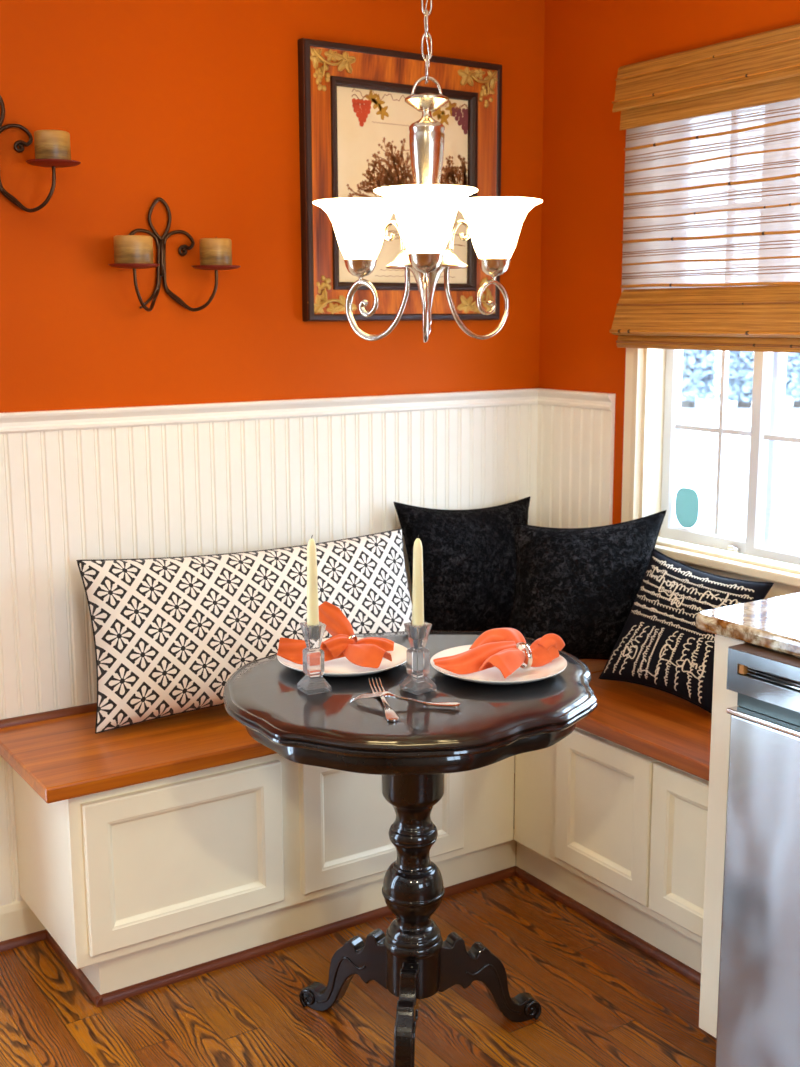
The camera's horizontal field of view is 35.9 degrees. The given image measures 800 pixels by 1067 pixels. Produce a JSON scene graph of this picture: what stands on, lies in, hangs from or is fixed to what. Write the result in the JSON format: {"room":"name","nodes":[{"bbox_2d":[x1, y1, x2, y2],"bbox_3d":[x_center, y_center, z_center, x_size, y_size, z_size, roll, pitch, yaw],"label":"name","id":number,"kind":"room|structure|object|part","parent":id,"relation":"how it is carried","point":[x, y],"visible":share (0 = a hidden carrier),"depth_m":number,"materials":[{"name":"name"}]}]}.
{"room":"breakfast nook","nodes":[
{"label":"breakfast nook","id":0,"kind":"room"},
{"bbox_2d":[0,0,544,799],"bbox_3d":[-1.550,-0.180,2.342,4.820,2.440,0.120,-7,12,-33],"label":"wall","id":1,"kind":"structure","parent":0,"point":[192,105],"depth_m":2.89,"materials":[{"name":"orange paint"}]},
{"bbox_2d":[0,899,45,941],"bbox_3d":[-1.122,0.930,2.737,0.683,0.112,0.018,-7,12,-33],"label":"baseboard","id":2,"kind":"structure","parent":1,"relation":"attached to","point":[17,919],"depth_m":2.88,"materials":[{"name":"beige paint"}]},
{"bbox_2d":[0,929,46,951],"bbox_3d":[-1.115,0.979,2.732,0.680,0.019,0.013,-7,12,-33],"label":"trim","id":3,"kind":"structure","parent":1,"relation":"attached to","point":[37,936],"depth_m":2.88,"materials":[{"name":"brown wood"}]},
{"bbox_2d":[0,95,80,211],"bbox_3d":[-0.823,-0.801,2.559,0.310,0.258,0.144,-7,12,-33],"label":"wall sconce","id":4,"kind":"object","parent":1,"relation":"attached to","point":[51,163],"visible":1,"depth_m":2.61,"materials":[{"name":"brown metal"}]},
{"bbox_3d":[-0.835,-0.770,2.634,0.062,0.158,0.008,-7,12,-33],"label":"foot rod","id":5,"kind":"part","parent":4,"relation":"part of","materials":[{"name":"brown metal"}]},
{"bbox_3d":[-0.788,-0.779,2.636,0.133,0.187,0.060,2,10,11],"label":"arm","id":6,"kind":"part","parent":4,"relation":"part of","materials":[{"name":"brown metal"}]},
{"bbox_2d":[34,130,70,159],"bbox_3d":[-0.731,-0.813,2.599,0.073,0.072,0.073,-7,12,-33],"label":"pillar candle","id":7,"kind":"object","parent":4,"relation":"on","point":[49,144],"visible":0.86,"depth_m":2.57,"materials":[{"name":"wax"}]},
{"bbox_2d":[108,197,240,311],"bbox_3d":[-0.514,-0.633,2.794,0.310,0.258,0.144,-7,12,-33],"label":"wall sconce","id":8,"kind":"object","parent":1,"relation":"attached to","point":[161,243],"visible":0.84,"depth_m":2.84,"materials":[{"name":"brown metal"}]},
{"bbox_2d":[113,235,153,263],"bbox_3d":[-0.588,-0.625,2.727,0.085,0.072,0.085,-7,12,-33],"label":"pillar candle","id":9,"kind":"object","parent":8,"relation":"on","point":[127,248],"visible":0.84,"depth_m":2.69,"materials":[{"name":"wax"}]},
{"bbox_3d":[-0.593,-0.597,2.797,0.060,0.187,0.133,2,10,12],"label":"arm","id":10,"kind":"part","parent":8,"relation":"part of","materials":[{"name":"brown metal"}]},
{"bbox_3d":[-0.572,-0.597,2.840,0.063,0.158,0.008,-7,12,-33],"label":"foot rod","id":11,"kind":"part","parent":8,"relation":"part of","materials":[{"name":"brown metal"}]},
{"bbox_3d":[-0.526,-0.602,2.869,0.062,0.158,0.008,-7,12,-33],"label":"foot rod","id":12,"kind":"part","parent":8,"relation":"part of","materials":[{"name":"brown metal"}]},
{"bbox_3d":[-0.480,-0.611,2.871,0.133,0.187,0.060,2,10,11],"label":"arm","id":13,"kind":"part","parent":8,"relation":"part of","materials":[{"name":"brown metal"}]},
{"bbox_2d":[199,236,231,264],"bbox_3d":[-0.423,-0.645,2.834,0.073,0.072,0.073,-7,12,-33],"label":"pillar candle","id":14,"kind":"object","parent":8,"relation":"on","point":[213,251],"visible":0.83,"depth_m":2.80,"materials":[{"name":"wax"}]},
{"bbox_2d":[0,404,537,905],"bbox_3d":[-0.505,0.273,3.038,2.170,1.097,0.012,-7,12,-33],"label":"wainscoting","id":15,"kind":"structure","parent":1,"relation":"attached to","point":[210,488],"depth_m":2.96,"materials":[{"name":"white paint"}]},
{"bbox_2d":[0,388,541,433],"bbox_3d":[-0.503,-0.284,2.934,2.170,0.045,0.026,-7,12,-33],"label":"trim","id":16,"kind":"structure","parent":1,"relation":"attached to","point":[95,418],"depth_m":3.02,"materials":[{"name":"paint"}]},
{"bbox_2d":[298,38,501,320],"bbox_3d":[0.017,-0.884,3.168,0.600,0.666,0.038,-7,12,-33],"label":"framed print","id":17,"kind":"object","parent":1,"relation":"attached to","point":[355,118],"visible":0.63,"depth_m":3.12,"materials":[{"name":"brown wood"}]},
{"bbox_3d":[0.015,-0.884,3.170,0.446,0.512,0.021,-7,12,-33],"label":"moulding","id":18,"kind":"part","parent":17,"relation":"part of","materials":[{"name":"black wood"}]},
{"bbox_2d":[0,876,715,1066],"bbox_3d":[-0.254,1.388,0.625,4.820,0.060,4.820,-7,12,-33],"label":"floor","id":19,"kind":"structure","parent":0,"point":[605,1001],"depth_m":2.60,"materials":[{"name":"brown wood"}]},
{"bbox_2d":[12,753,515,994],"bbox_3d":[-0.274,0.684,3.002,1.189,0.499,0.417,-7,12,-33],"label":"base cabinet","id":20,"kind":"object","parent":19,"relation":"on","point":[137,883],"visible":0.62,"depth_m":2.71,"materials":[{"name":"beige paint"}]},
{"bbox_2d":[46,931,102,1007],"bbox_3d":[-0.736,0.970,2.770,0.013,0.019,0.360,-7,12,-33],"label":"trim","id":21,"kind":"structure","parent":20,"relation":"attached to","point":[84,982],"depth_m":2.73,"materials":[{"name":"brown wood"}]},
{"bbox_3d":[-0.453,0.687,2.641,0.449,0.329,0.019,-7,12,-33],"label":"door","id":22,"kind":"part","parent":20,"relation":"part of","materials":[{"name":"beige paint"}]},
{"bbox_3d":[-0.455,0.687,2.645,0.330,0.210,0.006,-7,12,-33],"label":"recessed panel","id":23,"kind":"part","parent":20,"relation":"part of","materials":[{"name":"beige paint"}]},
{"bbox_2d":[95,866,515,1006],"bbox_3d":[-0.169,0.939,2.932,1.142,0.019,0.013,-7,12,-33],"label":"trim","id":24,"kind":"structure","parent":20,"relation":"attached to","point":[190,972],"depth_m":2.85,"materials":[{"name":"brown wood"}]},
{"bbox_3d":[-0.035,0.638,2.912,0.450,0.329,0.019,-7,12,-33],"label":"door","id":25,"kind":"part","parent":20,"relation":"part of","materials":[{"name":"beige paint"}]},
{"bbox_3d":[-0.037,0.637,2.915,0.331,0.210,0.006,-7,12,-33],"label":"recessed panel","id":26,"kind":"part","parent":20,"relation":"part of","materials":[{"name":"beige paint"}]},
{"bbox_2d":[223,631,596,1066],"bbox_3d":[0.030,0.650,2.416,0.746,0.770,0.719,-7,12,-33],"label":"pedestal table","id":27,"kind":"object","parent":19,"relation":"on","point":[412,754],"visible":0.91,"depth_m":2.27,"materials":[{"name":"brown wood"}]},
{"bbox_2d":[297,621,330,694],"bbox_3d":[-0.158,0.225,2.255,0.049,0.125,0.049,-5,11,-26],"label":"candle holder","id":28,"kind":"object","parent":27,"relation":"on","point":[313,682],"visible":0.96,"depth_m":2.24,"materials":[{"name":"clear glass"}]},
{"bbox_2d":[307,535,318,625],"bbox_3d":[-0.158,0.096,2.232,0.022,0.189,0.022,-7,12,-33],"label":"taper candle","id":29,"kind":"object","parent":28,"relation":"on","point":[312,579],"visible":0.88,"depth_m":2.22,"materials":[{"name":"beige wax"}]},
{"bbox_2d":[277,637,407,676],"bbox_3d":[-0.110,0.247,2.429,0.262,0.020,0.262,-7,12,-33],"label":"dinner plate","id":30,"kind":"object","parent":27,"relation":"on","point":[340,667],"visible":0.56,"depth_m":2.40,"materials":[{"name":"white ceramic"}]},
{"bbox_2d":[277,601,393,667],"bbox_3d":[-0.119,0.195,2.425,0.219,0.113,0.135,3,10,16],"label":"napkin","id":31,"kind":"object","parent":30,"relation":"on","point":[369,652],"visible":0.93,"depth_m":2.41,"materials":[{"name":"orange fabric"}]},
{"bbox_2d":[347,634,357,641],"bbox_3d":[-0.098,0.218,2.426,0.019,0.040,0.040,6,12,32],"label":"napkin ring","id":32,"kind":"object","parent":31,"relation":"attached to","point":[352,635],"visible":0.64,"depth_m":2.42,"materials":[{"name":"metal"}]},
{"bbox_3d":[-0.105,0.905,2.553,0.243,0.220,0.033,7,12,35],"label":"leg","id":33,"kind":"part","parent":27,"relation":"part of","materials":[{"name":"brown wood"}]},
{"bbox_2d":[369,677,398,721],"bbox_3d":[-0.030,0.292,2.189,0.025,0.012,0.220,-2,10,-10],"label":"fork","id":34,"kind":"object","parent":27,"relation":"on","point":[390,715],"visible":0.77,"depth_m":2.15,"materials":[{"name":"metal"}]},
{"bbox_3d":[-0.024,0.301,2.157,0.025,0.007,0.154,-2,10,-10],"label":"handle","id":35,"kind":"part","parent":34,"relation":"part of","materials":[{"name":"metal"}]},
{"bbox_2d":[349,691,459,707],"bbox_3d":[0.008,0.292,2.171,0.198,0.019,0.025,2,10,12],"label":"knife","id":36,"kind":"object","parent":27,"relation":"on","point":[385,693],"visible":1,"depth_m":2.17,"materials":[{"name":"metal"}]},
{"bbox_3d":[0.010,0.949,2.300,0.033,0.220,0.243,1,10,6],"label":"leg","id":37,"kind":"part","parent":27,"relation":"part of","materials":[{"name":"brown wood"}]},
{"bbox_2d":[400,622,435,694],"bbox_3d":[0.033,0.225,2.252,0.049,0.125,0.049,-9,13,-39],"label":"candle holder","id":38,"kind":"object","parent":27,"relation":"on","point":[417,682],"visible":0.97,"depth_m":2.24,"materials":[{"name":"clear glass"}]},
{"bbox_2d":[412,535,423,625],"bbox_3d":[0.032,0.096,2.229,0.022,0.189,0.022,-7,12,-33],"label":"taper candle","id":39,"kind":"object","parent":38,"relation":"on","point":[417,587],"visible":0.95,"depth_m":2.22,"materials":[{"name":"beige wax"}]},
{"bbox_3d":[0.175,0.909,2.524,0.243,0.220,0.033,-5,11,-24],"label":"leg","id":40,"kind":"part","parent":27,"relation":"part of","materials":[{"name":"brown wood"}]},
{"bbox_2d":[430,645,566,684],"bbox_3d":[0.189,0.256,2.375,0.262,0.020,0.262,6,12,33],"label":"dinner plate","id":41,"kind":"object","parent":27,"relation":"on","point":[490,676],"visible":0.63,"depth_m":2.35,"materials":[{"name":"white ceramic"}]},
{"bbox_2d":[433,628,564,678],"bbox_3d":[0.183,0.228,2.367,0.256,0.066,0.150,-7,12,-33],"label":"napkin","id":42,"kind":"object","parent":41,"relation":"on","point":[496,647],"visible":0.98,"depth_m":2.36,"materials":[{"name":"orange fabric"}]},
{"bbox_2d":[516,642,532,668],"bbox_3d":[0.235,0.234,2.363,0.017,0.052,0.052,-7,12,-33],"label":"napkin ring","id":43,"kind":"object","parent":42,"relation":"attached to","point":[525,646],"visible":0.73,"depth_m":2.35,"materials":[{"name":"metal"}]},
{"bbox_2d":[514,727,708,972],"bbox_3d":[0.654,0.693,2.931,0.407,0.499,0.848,-7,12,-33],"label":"base cabinet","id":44,"kind":"object","parent":19,"relation":"on","point":[620,831],"visible":0.56,"depth_m":2.82,"materials":[{"name":"beige paint"}]},
{"bbox_2d":[0,659,711,802],"bbox_3d":[0.062,0.456,2.711,1.586,0.049,1.198,-7,12,-33],"label":"seat","id":45,"kind":"object","parent":44,"relation":"on","point":[59,753],"visible":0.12,"depth_m":2.70,"materials":[{"name":"brown wood"}]},
{"bbox_3d":[-0.263,0.354,3.197,1.583,0.016,0.013,-7,12,-33],"label":"moulding","id":46,"kind":"part","parent":45,"relation":"part of","materials":[{"name":"brown wood"}]},
{"bbox_2d":[76,528,411,733],"bbox_3d":[-0.312,0.214,2.910,0.846,0.376,0.201,-5,11,-25],"label":"lumbar pillow","id":47,"kind":"object","parent":45,"relation":"on","point":[169,633],"visible":0.75,"depth_m":2.79,"materials":[{"name":"fabric"}]},
{"bbox_2d":[394,496,530,630],"bbox_3d":[0.198,0.104,3.352,0.450,0.412,0.143,-7,12,-33],"label":"throw pillow","id":48,"kind":"object","parent":45,"relation":"on","point":[469,556],"visible":0.73,"depth_m":3.28,"materials":[{"name":"black fabric"}]},
{"bbox_2d":[508,510,666,659],"bbox_3d":[0.453,0.144,3.120,0.423,0.412,0.186,2,10,10],"label":"throw pillow","id":49,"kind":"object","parent":45,"relation":"on","point":[581,586],"visible":0.69,"depth_m":3.07,"materials":[{"name":"black fabric"}]},
{"bbox_2d":[598,548,773,713],"bbox_3d":[0.664,0.225,2.928,0.171,0.324,0.398,-7,12,-33],"label":"throw pillow","id":50,"kind":"object","parent":45,"relation":"on","point":[660,645],"visible":0.88,"depth_m":2.89,"materials":[{"name":"black fabric"}]},
{"bbox_3d":[0.471,0.641,2.852,0.006,0.220,0.194,-7,12,-33],"label":"recessed panel","id":51,"kind":"part","parent":44,"relation":"part of","materials":[{"name":"beige paint"}]},
{"bbox_3d":[0.468,0.642,2.850,0.019,0.339,0.313,-7,12,-33],"label":"door","id":52,"kind":"part","parent":44,"relation":"part of","materials":[{"name":"beige paint"}]},
{"bbox_2d":[515,866,700,984],"bbox_3d":[0.541,0.946,2.879,0.013,0.019,0.883,-7,12,-33],"label":"trim","id":53,"kind":"structure","parent":44,"relation":"attached to","point":[634,940],"depth_m":2.93,"materials":[{"name":"brown wood"}]},
{"bbox_3d":[0.639,0.686,2.593,0.019,0.339,0.300,-7,12,-33],"label":"door","id":54,"kind":"part","parent":44,"relation":"part of","materials":[{"name":"beige paint"}]},
{"bbox_3d":[0.642,0.686,2.595,0.006,0.220,0.181,-7,12,-33],"label":"recessed panel","id":55,"kind":"part","parent":44,"relation":"part of","materials":[{"name":"beige paint"}]},
{"bbox_2d":[699,634,744,1037],"bbox_3d":[1.087,0.650,2.061,0.614,0.883,0.962,-7,12,-33],"label":"base cabinet","id":56,"kind":"object","parent":19,"relation":"on","point":[723,698],"visible":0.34,"depth_m":2.26,"materials":[{"name":"beige paint"}]},
{"bbox_2d":[695,592,799,657],"bbox_3d":[1.077,0.199,1.984,0.649,0.030,1.035,-7,12,-33],"label":"countertop","id":57,"kind":"structure","parent":56,"relation":"on","point":[773,623],"depth_m":2.17,"materials":[{"name":"stone"}]},
{"bbox_2d":[715,643,799,1066],"bbox_3d":[0.992,0.640,2.120,0.634,0.882,0.600,-7,12,-33],"label":"dishwasher","id":58,"kind":"object","parent":19,"relation":"on","point":[758,1016],"visible":0.98,"depth_m":2.11,"materials":[{"name":"metal"}]},
{"bbox_3d":[0.743,0.274,1.890,0.035,0.074,0.600,-7,12,-33],"label":"control panel","id":59,"kind":"part","parent":58,"relation":"part of","materials":[{"name":"silver metal"}]},
{"bbox_3d":[0.762,0.234,1.896,0.079,0.002,0.600,-7,12,-33],"label":"trim","id":60,"kind":"part","parent":58,"relation":"part of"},
{"bbox_2d":[539,0,799,523],"bbox_3d":[1.737,-0.067,1.628,0.120,2.440,4.700,-7,12,-33],"label":"wall","id":61,"kind":"structure","parent":0,"point":[586,42],"depth_m":3.27,"materials":[{"name":"orange paint"}]},
{"bbox_2d":[534,388,615,410],"bbox_3d":[0.472,-0.369,3.394,0.026,0.045,0.316,-7,12,-33],"label":"trim","id":62,"kind":"structure","parent":61,"relation":"attached to","point":[552,397],"depth_m":3.37,"materials":[{"name":"paint"}]},
{"bbox_2d":[536,405,614,527],"bbox_3d":[0.481,0.188,3.496,0.012,1.097,0.316,-7,12,-33],"label":"wainscoting","id":63,"kind":"structure","parent":61,"relation":"attached to","point":[575,446],"depth_m":3.42,"materials":[{"name":"white paint"}]},
{"bbox_2d":[609,23,799,352],"bbox_3d":[0.786,-0.756,2.757,0.077,0.691,0.893,-7,12,-33],"label":"bamboo shade","id":64,"kind":"object","parent":61,"relation":"attached to","point":[711,241],"visible":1,"depth_m":2.85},
{"bbox_3d":[0.805,-0.790,2.751,0.004,0.520,0.871,-7,12,-33],"label":"sheer panel","id":65,"kind":"part","parent":64,"relation":"part of","materials":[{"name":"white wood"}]},
{"bbox_2d":[621,348,799,598],"bbox_3d":[0.861,-0.454,2.867,0.160,1.277,0.898,-7,12,-33],"label":"window","id":66,"kind":"structure","parent":61,"relation":"in","point":[653,377],"depth_m":3.08,"materials":[{"name":"beige paint"}]},
{"bbox_2d":[675,488,698,527],"bbox_3d":[0.741,-0.066,3.190,0.002,0.104,0.080,-7,12,-33],"label":"decal","id":67,"kind":"object","parent":66,"relation":"attached to","point":[687,499],"visible":1,"depth_m":3.19,"materials":[{"name":"teal plastic"}]},
{"bbox_3d":[0.796,-0.504,3.029,0.027,1.096,0.367,-7,12,-33],"label":"sash","id":68,"kind":"part","parent":66,"relation":"part of","materials":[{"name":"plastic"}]},
{"bbox_3d":[0.951,-0.452,2.734,0.027,1.096,0.401,-7,12,-33],"label":"sash","id":69,"kind":"part","parent":66,"relation":"part of","materials":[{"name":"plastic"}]},
{"bbox_3d":[-0.264,-1.074,0.190,4.820,0.060,4.820,-7,12,-33],"label":"ceiling","id":70,"kind":"structure","parent":0,"visible":0},
{"bbox_2d":[313,0,542,342],"bbox_3d":[0.071,-0.881,2.263,0.415,1.045,0.438,-7,12,-33],"label":"chandelier","id":71,"kind":"object","parent":70,"relation":"hanging from","point":[425,210],"visible":1,"depth_m":2.29,"materials":[{"name":"white glass"}]},
{"bbox_3d":[-0.076,-0.581,2.373,0.181,0.110,0.181,-7,12,-33],"label":"lamp shade","id":72,"kind":"part","parent":71,"relation":"part of","materials":[{"name":"white glass"}]},
{"bbox_3d":[-0.043,-0.441,2.377,0.148,0.139,0.009,6,12,31],"label":"arm","id":73,"kind":"part","parent":71,"relation":"part of","materials":[{"name":"silver metal"}]},
{"bbox_3d":[0.047,-0.412,2.211,0.010,0.138,0.147,0,10,2],"label":"arm","id":74,"kind":"part","parent":71,"relation":"part of","materials":[{"name":"silver metal"}]},
{"bbox_3d":[0.045,-0.541,2.148,0.181,0.110,0.181,-7,12,-33],"label":"lamp shade","id":75,"kind":"part","parent":71,"relation":"part of","materials":[{"name":"white glass"}]},
{"bbox_3d":[0.050,-0.650,2.280,0.072,0.255,0.072,-7,12,-33],"label":"vase stem","id":76,"kind":"part","parent":71,"relation":"part of","materials":[{"name":"silver metal"}]},
{"bbox_3d":[0.048,-1.091,2.203,0.012,0.551,0.012,-7,12,-33],"label":"lamp cord","id":77,"kind":"part","parent":71,"relation":"part of","materials":[{"name":"silver metal"}]},
{"bbox_3d":[0.050,-0.513,2.305,0.154,0.035,0.154,-7,12,-33],"label":"hub dish","id":78,"kind":"part","parent":71,"relation":"part of","materials":[{"name":"silver metal"}]},
{"bbox_3d":[0.148,-0.441,2.370,0.143,0.137,0.013,-6,11,-28],"label":"arm","id":79,"kind":"part","parent":71,"relation":"part of","materials":[{"name":"silver metal"}]},
{"bbox_3d":[0.181,-0.580,2.364,0.181,0.110,0.181,-7,12,-33],"label":"lamp shade","id":80,"kind":"part","parent":71,"relation":"part of","materials":[{"name":"white glass"}]},
{"label":"outside","id":81,"kind":"structure","parent":0,"visible":0},
{"bbox_2d":[677,350,799,551],"bbox_3d":[20.034,-3.138,28.302,59.870,0.050,100.000,-7,12,-33],"label":"ground","id":82,"kind":"structure","parent":81,"point":[698,451],"depth_m":15.36,"materials":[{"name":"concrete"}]},
{"bbox_2d":[681,350,717,407],"bbox_3d":[5.887,-3.783,25.024,1.209,2.491,1.190,-7,12,-33],"label":"shrub","id":83,"kind":"object","parent":82,"relation":"on","point":[699,371],"visible":0.3,"depth_m":24.78,"materials":[{"name":"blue plant"}]},
{"bbox_2d":[716,351,753,407],"bbox_3d":[7.020,-3.684,24.995,1.165,2.300,1.197,-7,12,-33],"label":"shrub","id":84,"kind":"object","parent":82,"relation":"on","point":[740,374],"visible":0.27,"depth_m":24.75,"materials":[{"name":"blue plant"}]},
{"bbox_2d":[785,352,799,407],"bbox_3d":[8.132,-3.825,24.911,1.200,2.595,1.183,-7,12,-33],"label":"shrub","id":85,"kind":"object","parent":82,"relation":"on","point":[793,369],"visible":0.27,"depth_m":24.70,"materials":[{"name":"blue plant"}]}
]}

